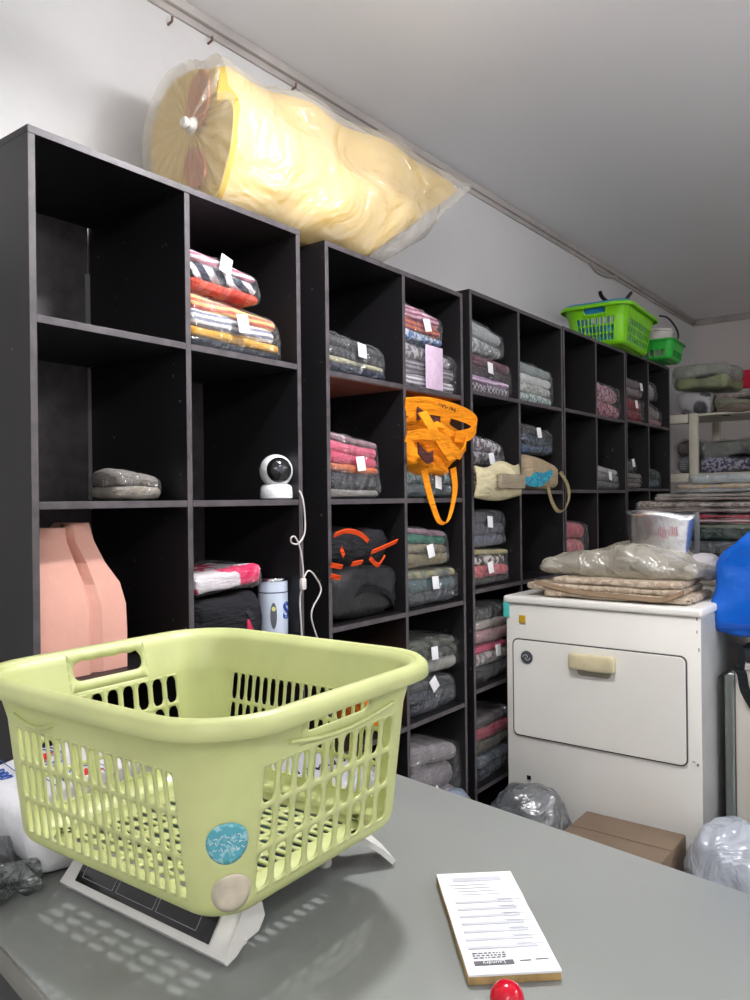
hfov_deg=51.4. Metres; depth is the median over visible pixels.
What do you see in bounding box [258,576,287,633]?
can
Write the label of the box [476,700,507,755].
package
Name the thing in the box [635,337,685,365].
basket
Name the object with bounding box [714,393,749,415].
bundle
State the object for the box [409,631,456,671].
package
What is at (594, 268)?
cable
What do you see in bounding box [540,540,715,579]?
plastic sheet
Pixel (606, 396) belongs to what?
package
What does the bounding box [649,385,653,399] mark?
package
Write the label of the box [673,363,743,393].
bundle
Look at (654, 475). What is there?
package
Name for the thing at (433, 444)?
tote bag
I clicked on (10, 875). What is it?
plastic wrapper
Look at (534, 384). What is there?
package
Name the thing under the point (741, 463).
bundle
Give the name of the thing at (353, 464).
package
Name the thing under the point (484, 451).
package
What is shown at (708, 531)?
package
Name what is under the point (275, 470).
security camera
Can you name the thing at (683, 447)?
bundle
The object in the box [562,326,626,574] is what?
shelf unit
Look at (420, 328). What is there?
package
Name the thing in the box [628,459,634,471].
package
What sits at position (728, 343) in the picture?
wall
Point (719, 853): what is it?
plastic bag
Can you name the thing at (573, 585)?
folded blanket
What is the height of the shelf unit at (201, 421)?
2.114 m
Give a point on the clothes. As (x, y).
(241, 609)
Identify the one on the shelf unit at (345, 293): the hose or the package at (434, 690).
the package at (434, 690)
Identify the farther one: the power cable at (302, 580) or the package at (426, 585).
the package at (426, 585)
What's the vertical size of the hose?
0.134 m
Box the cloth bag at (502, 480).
[474,461,525,500]
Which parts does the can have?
lid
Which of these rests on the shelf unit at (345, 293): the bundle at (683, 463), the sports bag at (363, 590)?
the sports bag at (363, 590)
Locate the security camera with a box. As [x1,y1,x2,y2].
[259,454,292,498]
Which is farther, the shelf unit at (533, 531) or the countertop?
the shelf unit at (533, 531)
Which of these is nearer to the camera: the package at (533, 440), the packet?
the packet
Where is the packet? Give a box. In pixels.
[194,563,259,594]
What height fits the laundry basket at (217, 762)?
0.218 m
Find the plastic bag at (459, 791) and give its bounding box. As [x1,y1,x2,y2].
[448,788,469,798]
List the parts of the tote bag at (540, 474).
handle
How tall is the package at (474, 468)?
0.098 m
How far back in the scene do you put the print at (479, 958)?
0.83 m
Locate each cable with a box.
[290,490,321,689]
[589,261,646,289]
[659,315,678,338]
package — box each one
[91,468,159,500]
[190,250,257,308]
[190,293,277,359]
[329,334,384,380]
[330,432,377,498]
[405,304,441,349]
[405,342,453,393]
[407,472,451,497]
[408,528,446,568]
[408,566,454,606]
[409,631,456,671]
[409,672,452,716]
[410,733,455,790]
[472,321,499,360]
[472,354,508,396]
[473,436,500,466]
[474,468,475,489]
[474,510,502,546]
[475,548,507,585]
[475,599,506,643]
[476,638,506,681]
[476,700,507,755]
[477,742,507,779]
[520,362,550,405]
[521,425,551,455]
[567,522,583,551]
[597,383,618,418]
[598,466,617,489]
[627,378,642,399]
[627,398,641,421]
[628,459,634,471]
[628,473,640,487]
[636,500,749,512]
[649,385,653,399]
[649,406,660,425]
[650,469,659,487]
[655,493,749,500]
[677,483,749,492]
[689,539,736,556]
[690,473,749,483]
[692,523,749,540]
[700,513,749,524]
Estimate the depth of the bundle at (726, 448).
4.83 m
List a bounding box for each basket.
[0,628,428,916]
[561,300,657,356]
[566,298,645,348]
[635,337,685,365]
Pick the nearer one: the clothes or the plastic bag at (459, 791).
the clothes
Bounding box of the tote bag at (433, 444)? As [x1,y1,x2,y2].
[404,397,477,524]
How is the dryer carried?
on the floor
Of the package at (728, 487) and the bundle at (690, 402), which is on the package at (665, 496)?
the package at (728, 487)
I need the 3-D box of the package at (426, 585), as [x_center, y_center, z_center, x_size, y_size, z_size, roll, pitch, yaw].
[0.098,0.287,2.676,0.288,0.135,0.339,-1,0,37]
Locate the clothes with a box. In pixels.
[194,590,261,630]
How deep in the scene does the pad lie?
0.88 m
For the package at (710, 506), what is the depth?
3.66 m
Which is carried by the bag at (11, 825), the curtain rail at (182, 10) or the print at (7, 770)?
the print at (7, 770)
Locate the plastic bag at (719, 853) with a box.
[684,815,749,893]
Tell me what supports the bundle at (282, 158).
on the shelf unit at (201, 421)
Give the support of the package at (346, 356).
on the shelf unit at (345, 293)
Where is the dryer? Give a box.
[503,586,748,852]
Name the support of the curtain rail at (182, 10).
attached to the wall at (96, 75)
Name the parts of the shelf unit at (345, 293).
panel, shelf, shelf, shelf, shelf, panel, shelf, shelf, shelf, panel, shelf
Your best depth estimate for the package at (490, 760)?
2.92 m
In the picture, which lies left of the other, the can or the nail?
the nail
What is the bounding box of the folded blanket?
[527,574,711,604]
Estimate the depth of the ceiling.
2.86 m
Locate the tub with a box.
[644,328,673,363]
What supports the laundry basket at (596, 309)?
in the laundry basket at (621, 310)
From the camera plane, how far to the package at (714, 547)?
3.60 m
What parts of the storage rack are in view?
rail, rail, post, post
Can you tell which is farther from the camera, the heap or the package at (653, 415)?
the package at (653, 415)
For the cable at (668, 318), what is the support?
on the tub
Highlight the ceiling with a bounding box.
[185,0,749,319]
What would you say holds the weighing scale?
on the countertop
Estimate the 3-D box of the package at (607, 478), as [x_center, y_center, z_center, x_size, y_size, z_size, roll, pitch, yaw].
[1.063,-0.109,3.946,0.290,0.132,0.316,-1,0,37]
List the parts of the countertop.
panel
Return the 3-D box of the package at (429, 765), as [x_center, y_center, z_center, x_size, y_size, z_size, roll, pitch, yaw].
[0.099,0.922,2.692,0.319,0.285,0.336,-1,0,37]
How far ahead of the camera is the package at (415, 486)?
2.58 m
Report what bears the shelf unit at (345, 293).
on the floor
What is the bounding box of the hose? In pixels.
[598,291,632,300]
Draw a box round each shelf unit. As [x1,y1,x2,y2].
[0,124,304,764]
[300,240,467,794]
[456,289,564,805]
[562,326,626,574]
[625,351,670,540]
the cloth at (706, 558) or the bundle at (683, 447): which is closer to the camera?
the cloth at (706, 558)
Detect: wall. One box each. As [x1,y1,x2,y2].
[0,0,693,699]
[693,319,749,641]
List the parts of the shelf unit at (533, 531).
panel, shelf, shelf, shelf, shelf, panel, shelf, shelf, panel, shelf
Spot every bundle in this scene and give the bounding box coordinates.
[151,65,457,256]
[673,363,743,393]
[677,441,703,459]
[678,392,715,414]
[678,456,702,472]
[701,438,749,456]
[701,455,749,472]
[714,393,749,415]
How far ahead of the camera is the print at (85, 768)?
1.20 m
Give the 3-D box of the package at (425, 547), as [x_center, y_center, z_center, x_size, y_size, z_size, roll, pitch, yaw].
[0.079,0.152,2.654,0.290,0.150,0.284,-1,0,37]
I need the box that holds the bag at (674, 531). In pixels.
[626,509,699,553]
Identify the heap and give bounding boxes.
[743,642,749,661]
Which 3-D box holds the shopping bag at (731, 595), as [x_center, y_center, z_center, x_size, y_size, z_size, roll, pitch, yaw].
[1.383,0.241,2.604,0.448,0.441,0.378,-1,0,37]
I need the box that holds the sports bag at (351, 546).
[330,524,397,579]
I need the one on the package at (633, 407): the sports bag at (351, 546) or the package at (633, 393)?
the package at (633, 393)
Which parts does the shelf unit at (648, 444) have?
panel, shelf, shelf, panel, shelf, panel, shelf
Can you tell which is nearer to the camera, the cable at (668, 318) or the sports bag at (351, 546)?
the sports bag at (351, 546)
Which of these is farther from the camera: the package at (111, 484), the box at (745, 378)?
the box at (745, 378)
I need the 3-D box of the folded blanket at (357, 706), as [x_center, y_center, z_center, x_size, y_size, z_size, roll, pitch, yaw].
[-0.044,0.585,2.434,0.212,0.227,0.156,-1,0,37]
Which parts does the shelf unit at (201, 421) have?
panel, panel, shelf, shelf, shelf, panel, panel, shelf, shelf, panel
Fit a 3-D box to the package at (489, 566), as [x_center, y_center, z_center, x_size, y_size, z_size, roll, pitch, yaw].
[0.340,0.249,2.994,0.290,0.150,0.292,-1,0,37]
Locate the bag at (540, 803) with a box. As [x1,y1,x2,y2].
[490,782,571,830]
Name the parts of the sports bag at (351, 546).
orange trim, orange trim, orange trim, orange trim, orange trim, orange trim, orange trim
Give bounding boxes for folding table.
[698,579,715,584]
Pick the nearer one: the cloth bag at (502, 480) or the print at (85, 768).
the print at (85, 768)
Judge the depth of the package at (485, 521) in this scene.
2.89 m
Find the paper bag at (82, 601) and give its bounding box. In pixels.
[39,522,126,676]
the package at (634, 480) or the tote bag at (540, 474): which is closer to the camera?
the tote bag at (540, 474)
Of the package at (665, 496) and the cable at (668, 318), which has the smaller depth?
the package at (665, 496)
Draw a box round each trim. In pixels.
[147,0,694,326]
[695,312,749,325]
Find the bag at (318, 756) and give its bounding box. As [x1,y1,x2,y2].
[267,752,374,794]
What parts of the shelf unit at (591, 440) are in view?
panel, shelf, shelf, panel, shelf, shelf, panel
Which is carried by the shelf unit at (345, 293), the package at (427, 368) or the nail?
the package at (427, 368)
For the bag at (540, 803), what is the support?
on the floor
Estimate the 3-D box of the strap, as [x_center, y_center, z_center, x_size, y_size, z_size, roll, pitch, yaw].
[1.169,0.565,2.508,0.125,0.204,0.011,-1,0,37]
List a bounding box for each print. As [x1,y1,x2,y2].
[0,746,113,785]
[84,767,104,774]
[472,951,548,965]
[525,470,552,486]
[658,527,676,538]
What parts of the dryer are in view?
handle, door, lid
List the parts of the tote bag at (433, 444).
handle, handle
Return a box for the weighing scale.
[60,799,395,965]
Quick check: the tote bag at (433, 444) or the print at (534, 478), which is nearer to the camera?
the tote bag at (433, 444)
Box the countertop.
[0,747,749,999]
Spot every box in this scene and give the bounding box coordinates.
[564,811,685,871]
[741,369,749,388]
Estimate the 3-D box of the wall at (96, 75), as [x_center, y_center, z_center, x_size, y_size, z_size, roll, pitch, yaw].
[-0.104,-0.027,2.943,0.100,2.856,9.150,-1,0,37]
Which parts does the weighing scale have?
display panel, weighing plate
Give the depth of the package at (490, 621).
2.92 m
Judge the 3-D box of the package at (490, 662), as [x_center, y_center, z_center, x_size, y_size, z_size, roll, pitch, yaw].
[0.349,0.604,2.999,0.289,0.152,0.292,-1,0,37]
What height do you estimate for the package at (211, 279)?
0.106 m
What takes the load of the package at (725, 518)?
on the package at (708, 531)
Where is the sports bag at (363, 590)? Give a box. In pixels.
[332,564,395,619]
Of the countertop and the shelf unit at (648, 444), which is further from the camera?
the shelf unit at (648, 444)
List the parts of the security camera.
plate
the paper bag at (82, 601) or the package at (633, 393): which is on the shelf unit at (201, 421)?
the paper bag at (82, 601)
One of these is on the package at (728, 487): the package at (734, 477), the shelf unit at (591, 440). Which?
the package at (734, 477)
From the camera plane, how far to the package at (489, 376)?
2.92 m
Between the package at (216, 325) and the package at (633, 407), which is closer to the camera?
the package at (216, 325)
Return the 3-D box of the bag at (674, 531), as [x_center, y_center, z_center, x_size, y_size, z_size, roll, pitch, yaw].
[1.038,0.124,2.829,0.260,0.183,0.133,-1,0,37]
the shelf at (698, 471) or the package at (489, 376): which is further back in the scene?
the shelf at (698, 471)
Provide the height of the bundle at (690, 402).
0.179 m
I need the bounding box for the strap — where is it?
[718,644,749,707]
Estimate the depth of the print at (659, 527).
2.75 m
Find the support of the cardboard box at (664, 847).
on the floor
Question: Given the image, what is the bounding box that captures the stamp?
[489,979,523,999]
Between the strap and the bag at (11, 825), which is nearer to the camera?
the bag at (11, 825)
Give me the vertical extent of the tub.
0.175 m
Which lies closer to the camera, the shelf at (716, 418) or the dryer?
the dryer
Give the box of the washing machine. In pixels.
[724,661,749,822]
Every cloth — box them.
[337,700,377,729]
[693,553,718,580]
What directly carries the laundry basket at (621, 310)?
on the shelf unit at (648, 444)
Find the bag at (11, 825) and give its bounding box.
[0,742,172,872]
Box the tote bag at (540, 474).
[521,454,570,512]
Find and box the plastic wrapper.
[0,835,42,902]
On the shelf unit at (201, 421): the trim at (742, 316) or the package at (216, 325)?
the package at (216, 325)
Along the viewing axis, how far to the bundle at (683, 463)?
4.99 m
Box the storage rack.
[670,411,749,586]
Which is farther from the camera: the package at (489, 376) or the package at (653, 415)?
the package at (653, 415)
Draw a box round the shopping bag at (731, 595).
[711,531,749,636]
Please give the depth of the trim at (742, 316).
6.31 m
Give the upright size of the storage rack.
1.921 m
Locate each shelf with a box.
[670,411,749,424]
[678,471,749,473]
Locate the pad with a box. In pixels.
[436,871,561,984]
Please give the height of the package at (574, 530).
0.229 m
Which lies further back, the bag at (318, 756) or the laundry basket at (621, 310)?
the laundry basket at (621, 310)
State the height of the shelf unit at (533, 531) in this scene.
2.142 m
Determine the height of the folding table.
1.020 m
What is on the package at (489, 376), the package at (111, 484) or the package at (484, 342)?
the package at (484, 342)

